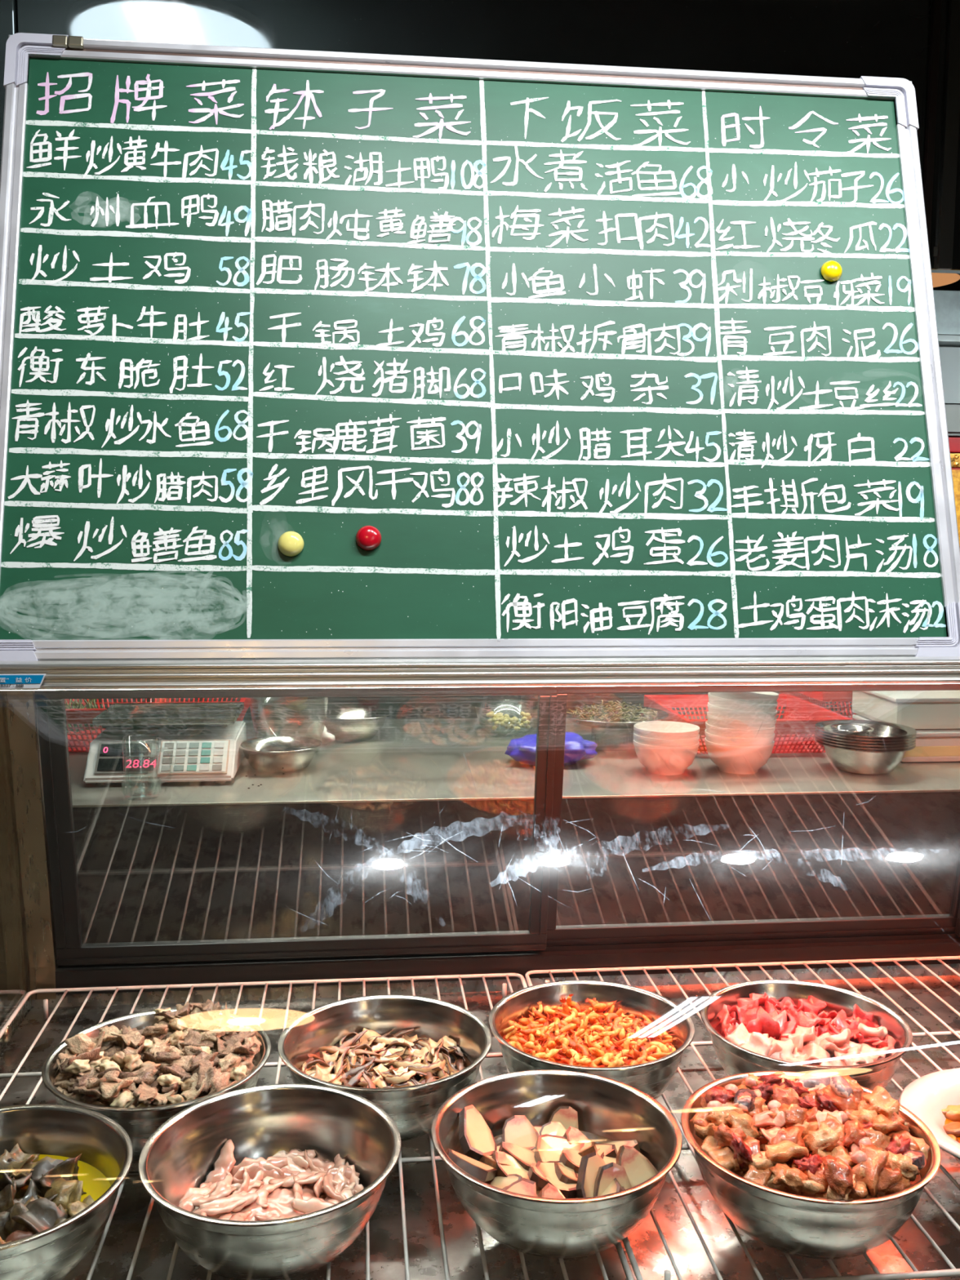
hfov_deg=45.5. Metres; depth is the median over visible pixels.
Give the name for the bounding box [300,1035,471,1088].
scraps
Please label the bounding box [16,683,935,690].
lamp
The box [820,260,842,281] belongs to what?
round magnet
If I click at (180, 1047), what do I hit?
beef piece
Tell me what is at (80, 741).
basket
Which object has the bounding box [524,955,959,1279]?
wire rack
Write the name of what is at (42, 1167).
piece
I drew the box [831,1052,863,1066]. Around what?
slice
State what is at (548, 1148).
slab
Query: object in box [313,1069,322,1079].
slice
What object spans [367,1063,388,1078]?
slice
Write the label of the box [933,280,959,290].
ceiling
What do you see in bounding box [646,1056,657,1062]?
shrimp
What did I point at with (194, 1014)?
beef shred
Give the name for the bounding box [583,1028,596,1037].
shrimp
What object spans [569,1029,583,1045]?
shrimp
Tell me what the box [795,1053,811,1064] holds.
slice
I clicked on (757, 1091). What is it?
slice
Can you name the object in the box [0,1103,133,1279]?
steel bowl
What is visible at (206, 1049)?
beef piece
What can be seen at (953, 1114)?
meatball
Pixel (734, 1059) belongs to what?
steel bowl
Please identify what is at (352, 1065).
slice
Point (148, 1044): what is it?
beef piece
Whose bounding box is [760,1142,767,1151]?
chicken piece
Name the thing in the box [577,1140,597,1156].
slab
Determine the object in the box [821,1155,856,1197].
chicken piece
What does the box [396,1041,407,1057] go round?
slice
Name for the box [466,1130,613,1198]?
crumbs
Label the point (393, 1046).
slice
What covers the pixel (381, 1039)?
slice
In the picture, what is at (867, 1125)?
piece
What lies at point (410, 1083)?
slice
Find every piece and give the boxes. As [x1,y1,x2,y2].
[0,1143,39,1176]
[0,1149,38,1177]
[0,1168,31,1188]
[0,1171,8,1191]
[0,1177,16,1212]
[0,1211,9,1239]
[0,1236,11,1244]
[4,1195,35,1234]
[4,1227,35,1242]
[7,1157,32,1163]
[9,1155,56,1186]
[10,1197,66,1233]
[11,1177,27,1192]
[13,1178,57,1204]
[30,1159,63,1186]
[36,1179,83,1203]
[38,1153,86,1195]
[40,1173,48,1195]
[44,1177,77,1208]
[53,1076,75,1088]
[53,1204,70,1226]
[55,1073,69,1082]
[56,1058,61,1073]
[57,1047,76,1069]
[57,1086,72,1097]
[59,1046,102,1071]
[59,1070,75,1077]
[63,1059,91,1075]
[64,1032,96,1055]
[64,1194,94,1209]
[65,1200,89,1217]
[67,1075,79,1091]
[71,1079,96,1096]
[71,1079,110,1101]
[71,1093,84,1101]
[72,1073,92,1088]
[78,1066,99,1079]
[80,1094,100,1103]
[80,1098,105,1106]
[85,1070,123,1088]
[88,1051,103,1070]
[89,1037,116,1052]
[91,1031,105,1049]
[96,1025,122,1041]
[97,1025,109,1035]
[97,1067,135,1079]
[97,1098,109,1106]
[98,1056,110,1066]
[98,1059,120,1071]
[99,1079,133,1098]
[103,1045,122,1057]
[106,1089,120,1102]
[109,1051,124,1069]
[110,1090,135,1107]
[111,1026,144,1047]
[112,1040,119,1045]
[114,1088,138,1105]
[117,1076,138,1091]
[121,1025,144,1049]
[122,1044,143,1055]
[122,1065,136,1071]
[123,1053,142,1071]
[127,1102,137,1107]
[131,1064,159,1085]
[132,1080,162,1105]
[137,1039,154,1052]
[137,1061,160,1070]
[137,1102,155,1107]
[138,1078,159,1103]
[139,1053,152,1062]
[140,1040,177,1059]
[141,1023,168,1036]
[142,1051,159,1063]
[144,1026,166,1039]
[149,1037,170,1057]
[150,1045,174,1062]
[152,1017,175,1031]
[152,1089,177,1106]
[153,1007,170,1018]
[155,1051,181,1063]
[156,1016,165,1022]
[156,1063,191,1079]
[156,1073,182,1087]
[159,1055,195,1071]
[161,1074,187,1093]
[165,1031,173,1038]
[166,1016,188,1026]
[167,1093,186,1104]
[168,1030,185,1045]
[169,1017,187,1031]
[169,1046,183,1055]
[176,1029,214,1048]
[177,1040,191,1055]
[180,1072,206,1101]
[180,1078,194,1091]
[182,1022,199,1035]
[182,1044,202,1056]
[182,1091,206,1098]
[185,1027,202,1033]
[185,1057,193,1071]
[186,1014,220,1027]
[186,1050,219,1073]
[190,1052,217,1075]
[195,1059,215,1093]
[197,1013,216,1032]
[197,1046,212,1053]
[200,1028,225,1042]
[207,1067,230,1092]
[208,1078,237,1094]
[209,1043,217,1053]
[212,1017,223,1030]
[215,1022,238,1041]
[215,1035,226,1053]
[216,1042,255,1058]
[216,1052,241,1072]
[220,1022,239,1035]
[222,1027,256,1048]
[230,1065,247,1080]
[237,1026,254,1034]
[237,1053,247,1061]
[237,1055,254,1074]
[240,1035,262,1057]
[252,1055,257,1064]
[689,1108,714,1126]
[693,1123,715,1140]
[700,1086,732,1109]
[701,1135,721,1154]
[704,1085,734,1103]
[705,1104,744,1127]
[706,1146,739,1170]
[711,1123,746,1149]
[724,1111,761,1138]
[728,1132,752,1168]
[730,1168,742,1175]
[732,1154,753,1171]
[733,1096,765,1117]
[737,1084,749,1088]
[737,1135,763,1168]
[741,1073,763,1089]
[743,1164,772,1186]
[750,1151,784,1169]
[751,1080,772,1104]
[755,1125,781,1146]
[757,1074,782,1084]
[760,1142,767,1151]
[761,1102,768,1111]
[764,1084,779,1096]
[764,1140,808,1163]
[766,1173,800,1195]
[767,1102,808,1127]
[767,1125,805,1160]
[767,1177,824,1195]
[768,1084,785,1102]
[768,1162,808,1194]
[771,1084,800,1107]
[773,1071,795,1084]
[780,1119,818,1138]
[782,1076,809,1096]
[789,1160,798,1168]
[792,1153,822,1174]
[797,1096,823,1111]
[797,1191,827,1199]
[799,1087,821,1103]
[801,1162,828,1192]
[802,1123,840,1152]
[806,1106,822,1122]
[811,1148,832,1157]
[815,1084,857,1111]
[817,1092,839,1111]
[818,1112,844,1142]
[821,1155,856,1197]
[823,1140,848,1152]
[826,1173,857,1199]
[831,1145,856,1168]
[841,1074,863,1104]
[841,1119,866,1151]
[842,1109,854,1124]
[848,1109,877,1123]
[848,1181,867,1199]
[850,1166,866,1177]
[851,1142,888,1196]
[857,1092,871,1101]
[857,1099,884,1115]
[861,1120,871,1128]
[862,1085,900,1116]
[862,1126,891,1151]
[866,1187,877,1198]
[868,1166,910,1196]
[871,1114,908,1133]
[884,1133,911,1155]
[884,1151,919,1180]
[885,1129,920,1151]
[886,1111,905,1124]
[904,1121,910,1133]
[910,1135,929,1162]
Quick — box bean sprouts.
[566,699,657,726]
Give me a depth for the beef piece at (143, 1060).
1.33 m
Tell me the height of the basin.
0.053 m
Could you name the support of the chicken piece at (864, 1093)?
on the chicken offcuts
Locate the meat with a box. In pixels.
[192,1153,359,1221]
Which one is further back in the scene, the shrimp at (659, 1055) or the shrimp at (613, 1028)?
the shrimp at (613, 1028)
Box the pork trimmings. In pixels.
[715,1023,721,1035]
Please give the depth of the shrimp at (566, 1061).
1.39 m
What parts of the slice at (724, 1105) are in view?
joint knob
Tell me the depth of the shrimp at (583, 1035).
1.47 m
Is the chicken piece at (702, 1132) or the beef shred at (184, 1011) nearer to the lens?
the chicken piece at (702, 1132)
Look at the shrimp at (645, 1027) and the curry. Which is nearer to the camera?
the curry
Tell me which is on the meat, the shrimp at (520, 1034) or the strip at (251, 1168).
the strip at (251, 1168)
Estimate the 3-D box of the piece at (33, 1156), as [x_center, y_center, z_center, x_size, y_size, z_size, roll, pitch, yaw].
[-0.471,0.536,1.166,0.037,0.029,0.054,1,6,5]
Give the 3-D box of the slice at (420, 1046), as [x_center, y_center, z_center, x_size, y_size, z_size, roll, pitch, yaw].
[-0.063,0.521,1.448,0.014,0.008,0.056,-5,8,-42]
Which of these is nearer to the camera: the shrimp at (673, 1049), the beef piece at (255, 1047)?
the beef piece at (255, 1047)
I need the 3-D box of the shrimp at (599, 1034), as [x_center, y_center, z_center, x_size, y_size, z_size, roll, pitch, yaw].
[0.158,0.499,1.438,0.028,0.012,0.013,1,6,1]
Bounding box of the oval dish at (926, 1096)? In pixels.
[898,1067,959,1164]
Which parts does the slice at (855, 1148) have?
joint knob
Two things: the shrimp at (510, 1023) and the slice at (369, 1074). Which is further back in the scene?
the shrimp at (510, 1023)
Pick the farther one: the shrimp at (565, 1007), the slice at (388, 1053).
the shrimp at (565, 1007)
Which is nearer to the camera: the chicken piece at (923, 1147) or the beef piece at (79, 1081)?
the chicken piece at (923, 1147)
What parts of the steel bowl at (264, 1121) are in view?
chicken strip, chicken strip, chicken strip, chicken strip, chicken strip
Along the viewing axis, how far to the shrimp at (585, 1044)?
1.42 m
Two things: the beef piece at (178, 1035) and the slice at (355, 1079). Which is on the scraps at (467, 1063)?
the slice at (355, 1079)
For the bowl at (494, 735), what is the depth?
2.84 m
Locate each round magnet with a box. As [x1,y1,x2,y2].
[277,531,304,556]
[355,525,381,551]
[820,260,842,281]
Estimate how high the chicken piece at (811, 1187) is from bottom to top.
0.026 m
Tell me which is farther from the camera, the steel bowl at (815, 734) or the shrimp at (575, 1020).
the steel bowl at (815, 734)
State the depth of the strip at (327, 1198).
1.14 m
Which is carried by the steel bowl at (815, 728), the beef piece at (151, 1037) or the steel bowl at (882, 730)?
the steel bowl at (882, 730)
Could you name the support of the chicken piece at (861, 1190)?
on the chicken offcuts
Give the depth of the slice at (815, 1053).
1.38 m
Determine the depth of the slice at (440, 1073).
1.38 m
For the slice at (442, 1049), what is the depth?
1.43 m
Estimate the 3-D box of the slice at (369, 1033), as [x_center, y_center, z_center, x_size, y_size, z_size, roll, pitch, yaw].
[-0.141,0.512,1.467,0.034,0.023,0.024,-5,8,-43]
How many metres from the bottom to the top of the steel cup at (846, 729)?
0.054 m
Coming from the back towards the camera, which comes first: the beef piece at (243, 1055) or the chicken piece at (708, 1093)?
the beef piece at (243, 1055)
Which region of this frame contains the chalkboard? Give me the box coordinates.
[0,32,959,661]
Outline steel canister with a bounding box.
[591,726,633,751]
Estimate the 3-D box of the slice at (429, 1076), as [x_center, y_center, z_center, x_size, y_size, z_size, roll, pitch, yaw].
[-0.069,0.528,1.373,0.023,0.019,0.059,-3,7,-27]
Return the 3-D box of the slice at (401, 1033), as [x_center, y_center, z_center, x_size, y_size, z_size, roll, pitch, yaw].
[-0.117,0.517,1.478,0.064,0.028,0.010,0,6,-8]
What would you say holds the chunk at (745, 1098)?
on the chicken piece at (758, 1103)
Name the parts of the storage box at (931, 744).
lid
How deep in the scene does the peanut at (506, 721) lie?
2.80 m
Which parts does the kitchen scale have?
display panel, display panel, platter, load post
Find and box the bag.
[504,731,597,766]
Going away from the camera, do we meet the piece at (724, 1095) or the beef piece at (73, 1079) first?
the piece at (724, 1095)
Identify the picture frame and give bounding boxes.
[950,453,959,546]
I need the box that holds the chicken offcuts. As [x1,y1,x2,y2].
[740,1149,920,1194]
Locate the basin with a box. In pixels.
[239,735,321,773]
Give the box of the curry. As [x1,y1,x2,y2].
[944,1118,959,1141]
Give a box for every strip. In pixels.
[177,1193,209,1212]
[178,1186,214,1204]
[192,1187,236,1206]
[200,1182,211,1187]
[200,1191,250,1209]
[200,1211,207,1216]
[201,1181,217,1196]
[208,1173,233,1196]
[218,1211,231,1218]
[226,1171,264,1185]
[229,1182,262,1195]
[229,1209,251,1221]
[230,1169,263,1190]
[232,1167,249,1193]
[233,1162,283,1179]
[253,1214,288,1220]
[262,1165,288,1185]
[268,1170,318,1187]
[272,1152,308,1168]
[277,1150,324,1172]
[285,1148,315,1157]
[290,1173,305,1206]
[292,1155,334,1170]
[294,1171,326,1184]
[303,1149,327,1172]
[321,1179,356,1193]
[321,1186,346,1198]
[324,1196,340,1204]
[325,1160,349,1184]
[340,1177,359,1198]
[344,1161,363,1195]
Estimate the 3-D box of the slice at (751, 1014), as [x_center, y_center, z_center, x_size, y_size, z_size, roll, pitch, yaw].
[0.347,0.490,1.489,0.040,0.036,0.054,-2,6,-20]
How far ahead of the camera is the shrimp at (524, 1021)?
1.49 m
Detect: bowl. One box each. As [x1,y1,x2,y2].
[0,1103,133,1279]
[41,1008,271,1164]
[137,1084,401,1279]
[277,995,492,1141]
[317,706,390,742]
[431,1069,682,1257]
[471,698,537,737]
[488,980,694,1099]
[633,720,699,739]
[633,731,699,746]
[633,738,699,775]
[680,1071,941,1259]
[700,979,912,1090]
[704,728,774,746]
[704,737,774,773]
[705,720,775,737]
[706,711,776,729]
[707,692,777,712]
[707,702,777,721]
[710,691,778,703]
[814,727,916,742]
[814,729,915,745]
[814,733,915,748]
[814,735,915,751]
[814,737,915,775]
[815,720,916,739]
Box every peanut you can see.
[486,712,493,717]
[494,720,500,726]
[503,719,509,724]
[503,723,509,728]
[512,717,519,722]
[513,725,519,731]
[521,716,527,721]
[524,712,530,716]
[524,724,530,729]
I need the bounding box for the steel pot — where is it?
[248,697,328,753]
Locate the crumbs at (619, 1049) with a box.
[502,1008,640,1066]
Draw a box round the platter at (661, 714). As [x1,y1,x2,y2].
[565,703,669,728]
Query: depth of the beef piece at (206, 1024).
1.39 m
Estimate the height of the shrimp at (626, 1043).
0.018 m
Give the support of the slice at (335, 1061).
on the scraps at (467, 1063)
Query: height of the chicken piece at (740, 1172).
0.019 m
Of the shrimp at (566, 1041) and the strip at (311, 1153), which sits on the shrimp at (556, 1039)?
the shrimp at (566, 1041)
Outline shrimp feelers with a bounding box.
[513,1000,676,1066]
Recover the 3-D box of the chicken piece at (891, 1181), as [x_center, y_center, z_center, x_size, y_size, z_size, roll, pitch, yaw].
[0.390,0.519,1.096,0.043,0.028,0.033,1,6,5]
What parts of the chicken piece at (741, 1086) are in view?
joint knob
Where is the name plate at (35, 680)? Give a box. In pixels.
[0,673,46,688]
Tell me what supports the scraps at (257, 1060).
in the steel bowl at (140, 1123)
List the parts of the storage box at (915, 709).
lid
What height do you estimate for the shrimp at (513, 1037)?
0.015 m
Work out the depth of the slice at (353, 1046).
1.44 m
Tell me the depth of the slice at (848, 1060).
1.36 m
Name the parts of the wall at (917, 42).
wall panel, wall panel, wall panel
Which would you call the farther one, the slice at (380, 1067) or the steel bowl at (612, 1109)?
the slice at (380, 1067)
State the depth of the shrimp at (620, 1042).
1.44 m
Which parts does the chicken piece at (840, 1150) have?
joint knob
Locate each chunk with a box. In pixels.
[733,1088,757,1113]
[797,1070,831,1088]
[830,1074,853,1097]
[902,1149,926,1172]
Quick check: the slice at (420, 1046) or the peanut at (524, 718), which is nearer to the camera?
the slice at (420, 1046)
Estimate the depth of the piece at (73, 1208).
1.07 m
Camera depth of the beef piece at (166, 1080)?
1.26 m
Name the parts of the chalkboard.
frame rail, frame rail, frame rail, frame rail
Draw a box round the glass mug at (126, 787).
[120,733,173,800]
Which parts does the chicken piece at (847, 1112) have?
joint knob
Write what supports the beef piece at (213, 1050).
on the beef piece
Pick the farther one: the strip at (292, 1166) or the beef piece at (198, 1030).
the beef piece at (198, 1030)
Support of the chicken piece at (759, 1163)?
in the steel bowl at (800, 1225)
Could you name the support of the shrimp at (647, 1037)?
on the shrimp
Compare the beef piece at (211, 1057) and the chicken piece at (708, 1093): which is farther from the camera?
the beef piece at (211, 1057)
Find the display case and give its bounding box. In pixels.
[0,656,959,1279]
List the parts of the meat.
chicken strip, chicken strip, chicken strip, chicken strip, chicken strip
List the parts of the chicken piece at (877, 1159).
joint knob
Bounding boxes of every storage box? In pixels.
[852,690,959,729]
[852,714,959,762]
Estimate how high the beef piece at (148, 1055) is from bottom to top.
0.026 m
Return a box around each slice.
[301,1059,329,1072]
[302,1062,315,1075]
[306,1053,324,1061]
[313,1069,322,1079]
[315,1062,333,1074]
[318,1045,381,1055]
[319,1073,342,1084]
[321,1050,339,1063]
[325,1042,361,1053]
[327,1061,333,1074]
[328,1060,346,1082]
[328,1074,342,1084]
[333,1060,337,1073]
[333,1072,361,1079]
[334,1045,351,1073]
[336,1034,359,1062]
[339,1031,360,1045]
[339,1077,351,1086]
[343,1067,365,1086]
[344,1054,351,1071]
[345,1057,376,1076]
[345,1070,373,1080]
[346,1029,368,1045]
[346,1074,364,1087]
[346,1079,365,1087]
[348,1044,373,1057]
[349,1051,358,1069]
[349,1053,370,1070]
[355,1027,381,1046]
[355,1062,379,1076]
[357,1054,392,1062]
[357,1074,383,1086]
[358,1042,386,1057]
[360,1048,367,1065]
[361,1071,376,1088]
[364,1047,403,1063]
[365,1048,384,1057]
[367,1035,414,1046]
[367,1048,389,1071]
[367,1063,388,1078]
[370,1030,393,1046]
[373,1075,386,1088]
[377,1059,428,1071]
[379,1066,405,1075]
[380,1050,399,1066]
[382,1071,408,1079]
[383,1053,403,1061]
[384,1041,412,1050]
[385,1070,416,1084]
[387,1034,398,1048]
[388,1028,413,1037]
[388,1066,408,1075]
[392,1076,415,1087]
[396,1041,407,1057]
[396,1057,421,1067]
[397,1045,417,1055]
[403,1053,439,1078]
[404,1034,417,1042]
[405,1055,422,1061]
[407,1080,414,1085]
[408,1059,446,1074]
[411,1044,435,1057]
[412,1038,424,1044]
[413,1046,432,1062]
[414,1043,423,1049]
[415,1039,447,1063]
[418,1075,437,1083]
[421,1038,444,1050]
[422,1051,436,1074]
[423,1071,434,1083]
[426,1057,448,1073]
[430,1047,448,1056]
[432,1035,444,1062]
[436,1035,457,1049]
[436,1059,449,1079]
[437,1053,457,1066]
[441,1051,458,1074]
[442,1045,465,1062]
[443,1048,457,1053]
[452,1045,463,1057]
[455,1056,465,1071]
[716,1004,748,1025]
[718,1102,738,1110]
[720,1008,734,1034]
[720,1028,726,1037]
[725,1022,751,1045]
[727,1004,759,1026]
[728,1011,737,1026]
[732,1088,761,1097]
[737,992,768,1008]
[740,1031,772,1056]
[746,1005,780,1039]
[751,1110,775,1128]
[758,998,779,1008]
[760,1126,780,1142]
[763,1000,791,1013]
[768,1009,786,1033]
[768,1036,794,1058]
[768,1042,782,1057]
[769,996,797,1010]
[769,1107,786,1128]
[775,1008,805,1026]
[779,1018,817,1038]
[779,1053,799,1059]
[780,1025,815,1052]
[781,1000,797,1016]
[781,1000,804,1012]
[781,1056,798,1062]
[792,1042,831,1064]
[794,1080,819,1091]
[795,1009,832,1027]
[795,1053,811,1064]
[797,995,826,1015]
[803,1031,834,1055]
[804,1012,813,1017]
[812,1060,832,1065]
[814,1023,836,1036]
[814,1083,826,1089]
[815,1109,842,1127]
[817,1008,847,1019]
[817,1010,831,1018]
[818,1038,850,1056]
[819,1058,842,1066]
[825,1028,851,1046]
[826,1021,836,1031]
[826,1028,853,1041]
[828,1011,858,1041]
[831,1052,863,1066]
[834,1049,873,1065]
[836,1017,875,1043]
[844,1015,853,1024]
[845,1045,866,1064]
[847,1040,862,1049]
[848,1143,859,1155]
[852,1004,879,1027]
[853,1025,888,1048]
[856,1031,881,1048]
[857,1022,887,1040]
[859,1043,895,1062]
[866,1028,897,1053]
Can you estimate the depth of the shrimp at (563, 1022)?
1.47 m
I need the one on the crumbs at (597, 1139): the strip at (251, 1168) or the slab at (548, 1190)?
the slab at (548, 1190)
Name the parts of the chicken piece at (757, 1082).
joint knob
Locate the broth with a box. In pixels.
[0,1154,111,1241]
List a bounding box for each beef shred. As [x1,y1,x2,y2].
[153,1003,191,1024]
[174,1001,202,1023]
[188,1001,220,1018]
[189,999,227,1028]
[214,1002,232,1026]
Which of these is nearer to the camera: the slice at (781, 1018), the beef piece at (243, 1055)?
the beef piece at (243, 1055)
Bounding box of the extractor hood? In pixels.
[933,289,959,346]
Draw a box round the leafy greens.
[65,698,103,733]
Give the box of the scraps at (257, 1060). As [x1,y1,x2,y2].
[54,1052,261,1106]
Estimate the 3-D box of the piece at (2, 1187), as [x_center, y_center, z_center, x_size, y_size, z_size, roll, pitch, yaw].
[-0.485,0.545,1.131,0.042,0.039,0.034,6,8,41]
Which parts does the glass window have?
panel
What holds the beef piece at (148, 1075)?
on the scraps at (257, 1060)
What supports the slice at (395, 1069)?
on the scraps at (467, 1063)
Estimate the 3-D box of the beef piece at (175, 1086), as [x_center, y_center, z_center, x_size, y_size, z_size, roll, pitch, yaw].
[-0.340,0.498,1.268,0.021,0.026,0.045,2,6,12]
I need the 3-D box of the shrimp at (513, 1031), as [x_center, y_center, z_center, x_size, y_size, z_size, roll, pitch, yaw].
[0.039,0.500,1.448,0.022,0.019,0.013,0,6,-7]
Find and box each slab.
[446,1148,497,1181]
[458,1104,497,1160]
[479,1155,511,1168]
[484,1173,522,1188]
[491,1151,529,1179]
[498,1142,536,1170]
[502,1115,538,1151]
[504,1177,536,1196]
[524,1125,542,1150]
[527,1162,548,1188]
[534,1133,584,1163]
[535,1160,577,1198]
[537,1182,564,1198]
[539,1121,566,1136]
[548,1106,578,1129]
[554,1161,577,1183]
[559,1147,582,1173]
[563,1126,590,1144]
[576,1151,605,1198]
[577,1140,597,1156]
[593,1162,631,1196]
[594,1142,617,1158]
[600,1139,639,1151]
[600,1151,616,1164]
[600,1177,623,1195]
[616,1145,657,1186]
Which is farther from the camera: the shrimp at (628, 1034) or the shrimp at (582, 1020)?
the shrimp at (582, 1020)
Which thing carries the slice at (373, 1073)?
on the scraps at (467, 1063)
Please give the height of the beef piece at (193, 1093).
0.022 m
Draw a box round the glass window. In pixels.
[68,715,959,943]
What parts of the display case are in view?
corner post, sill, corner post, door frame, rail, door frame, door frame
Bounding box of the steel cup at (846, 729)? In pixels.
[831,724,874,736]
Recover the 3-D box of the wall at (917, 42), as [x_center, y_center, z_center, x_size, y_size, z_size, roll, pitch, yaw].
[0.698,-1.268,2.852,12.000,0.652,0.085,0,6,-6]
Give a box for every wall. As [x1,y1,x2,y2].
[0,0,959,273]
[68,691,856,720]
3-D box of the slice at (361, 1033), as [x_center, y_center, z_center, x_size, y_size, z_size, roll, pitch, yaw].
[-0.173,0.518,1.446,0.073,0.033,0.012,-4,7,-34]
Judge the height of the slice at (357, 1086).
0.010 m
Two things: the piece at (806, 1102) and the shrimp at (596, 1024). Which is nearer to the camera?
the piece at (806, 1102)
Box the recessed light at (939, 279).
[931,272,959,287]
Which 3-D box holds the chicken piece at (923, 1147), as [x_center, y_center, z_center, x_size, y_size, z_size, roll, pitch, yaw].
[0.432,0.513,1.146,0.032,0.023,0.048,4,7,31]
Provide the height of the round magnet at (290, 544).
0.031 m
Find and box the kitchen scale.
[83,702,246,785]
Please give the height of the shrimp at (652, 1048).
0.017 m
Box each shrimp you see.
[502,1025,515,1035]
[504,1027,517,1040]
[506,1016,530,1031]
[508,1035,518,1041]
[508,1040,516,1046]
[513,1014,533,1026]
[514,1031,525,1037]
[515,1042,523,1051]
[516,1026,536,1035]
[516,1036,527,1044]
[521,1014,539,1026]
[521,1040,540,1053]
[522,1047,529,1053]
[524,1029,541,1036]
[525,1033,534,1042]
[528,1001,542,1017]
[528,1022,546,1028]
[533,1009,546,1019]
[533,1037,539,1045]
[534,1052,552,1059]
[535,1017,546,1024]
[537,1024,550,1041]
[539,1040,555,1052]
[540,1025,552,1038]
[543,1005,559,1014]
[543,1012,553,1024]
[545,1043,555,1062]
[546,1005,559,1016]
[546,1048,563,1060]
[547,1022,558,1031]
[548,1017,559,1022]
[550,1022,568,1037]
[552,1031,568,1044]
[552,1052,561,1060]
[553,1018,559,1036]
[553,1048,564,1055]
[554,1037,568,1048]
[555,1006,571,1013]
[557,997,568,1020]
[557,1004,580,1012]
[557,1012,568,1018]
[557,1022,581,1034]
[559,1057,568,1064]
[560,1019,573,1034]
[561,1041,571,1058]
[562,1016,581,1028]
[562,1048,579,1063]
[564,1010,575,1023]
[565,1033,580,1052]
[566,993,580,1007]
[568,1031,585,1039]
[568,1042,588,1053]
[568,1053,575,1065]
[569,1008,577,1017]
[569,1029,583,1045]
[570,1027,586,1039]
[571,1031,578,1051]
[571,1040,590,1057]
[573,1055,588,1066]
[574,1058,591,1066]
[577,1012,585,1017]
[577,1016,583,1031]
[581,1013,588,1029]
[582,1007,593,1014]
[582,1012,603,1019]
[583,1020,604,1028]
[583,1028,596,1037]
[583,1035,590,1046]
[583,1044,599,1057]
[585,997,598,1012]
[586,1031,606,1051]
[587,1029,599,1035]
[587,1053,596,1066]
[588,1017,604,1026]
[588,1025,605,1031]
[589,1003,606,1009]
[591,1022,601,1031]
[591,1047,604,1057]
[592,1056,602,1065]
[593,1034,613,1042]
[594,1049,617,1057]
[595,1000,617,1013]
[595,1032,617,1042]
[597,1040,615,1046]
[599,1024,623,1038]
[600,1013,608,1018]
[600,1024,613,1033]
[601,1053,618,1066]
[602,1034,614,1050]
[605,1013,622,1026]
[607,1003,614,1013]
[608,1021,618,1035]
[608,1058,628,1066]
[611,1005,625,1021]
[613,1015,628,1039]
[613,1048,631,1060]
[614,1038,625,1048]
[617,1026,625,1039]
[618,1018,635,1028]
[619,1012,629,1017]
[621,1035,644,1050]
[622,1017,633,1024]
[622,1039,633,1056]
[622,1057,629,1065]
[625,1013,635,1018]
[625,1032,632,1038]
[625,1033,641,1045]
[630,1045,647,1063]
[630,1059,638,1065]
[631,1018,644,1028]
[631,1019,648,1031]
[631,1023,640,1040]
[631,1046,639,1059]
[636,1038,647,1048]
[639,1013,652,1023]
[640,1021,655,1031]
[640,1022,654,1033]
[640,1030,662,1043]
[640,1044,657,1054]
[641,1035,663,1042]
[644,1041,669,1053]
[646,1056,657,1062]
[649,1052,668,1058]
[657,1021,677,1042]
[660,1038,672,1044]
[663,1044,675,1053]
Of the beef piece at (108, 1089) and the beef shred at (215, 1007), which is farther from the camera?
the beef shred at (215, 1007)
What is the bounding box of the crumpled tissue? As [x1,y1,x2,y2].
[306,721,334,744]
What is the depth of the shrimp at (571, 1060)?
1.37 m
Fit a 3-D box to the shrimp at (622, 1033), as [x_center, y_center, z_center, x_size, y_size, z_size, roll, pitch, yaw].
[0.181,0.506,1.466,0.009,0.020,0.032,1,6,3]
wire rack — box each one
[0,973,634,1279]
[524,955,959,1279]
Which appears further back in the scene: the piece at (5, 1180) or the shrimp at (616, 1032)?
the shrimp at (616, 1032)
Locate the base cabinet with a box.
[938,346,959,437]
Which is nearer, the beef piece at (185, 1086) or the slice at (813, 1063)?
the beef piece at (185, 1086)
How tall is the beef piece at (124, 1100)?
0.016 m
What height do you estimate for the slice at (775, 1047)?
0.030 m
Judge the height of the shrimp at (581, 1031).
0.016 m
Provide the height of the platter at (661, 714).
0.024 m
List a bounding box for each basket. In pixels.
[64,697,254,752]
[644,693,853,754]
[779,691,856,719]
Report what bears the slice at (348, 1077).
on the scraps at (467, 1063)
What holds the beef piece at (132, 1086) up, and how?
in the steel bowl at (140, 1123)
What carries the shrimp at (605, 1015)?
in the steel bowl at (652, 1077)
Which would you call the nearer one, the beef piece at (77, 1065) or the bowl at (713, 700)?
the beef piece at (77, 1065)
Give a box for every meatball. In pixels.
[941,1107,949,1118]
[942,1121,959,1137]
[945,1104,959,1121]
[947,1134,959,1142]
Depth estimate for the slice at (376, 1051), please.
1.43 m
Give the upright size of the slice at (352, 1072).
0.015 m
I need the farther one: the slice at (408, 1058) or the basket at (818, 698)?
the basket at (818, 698)
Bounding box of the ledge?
[948,437,959,453]

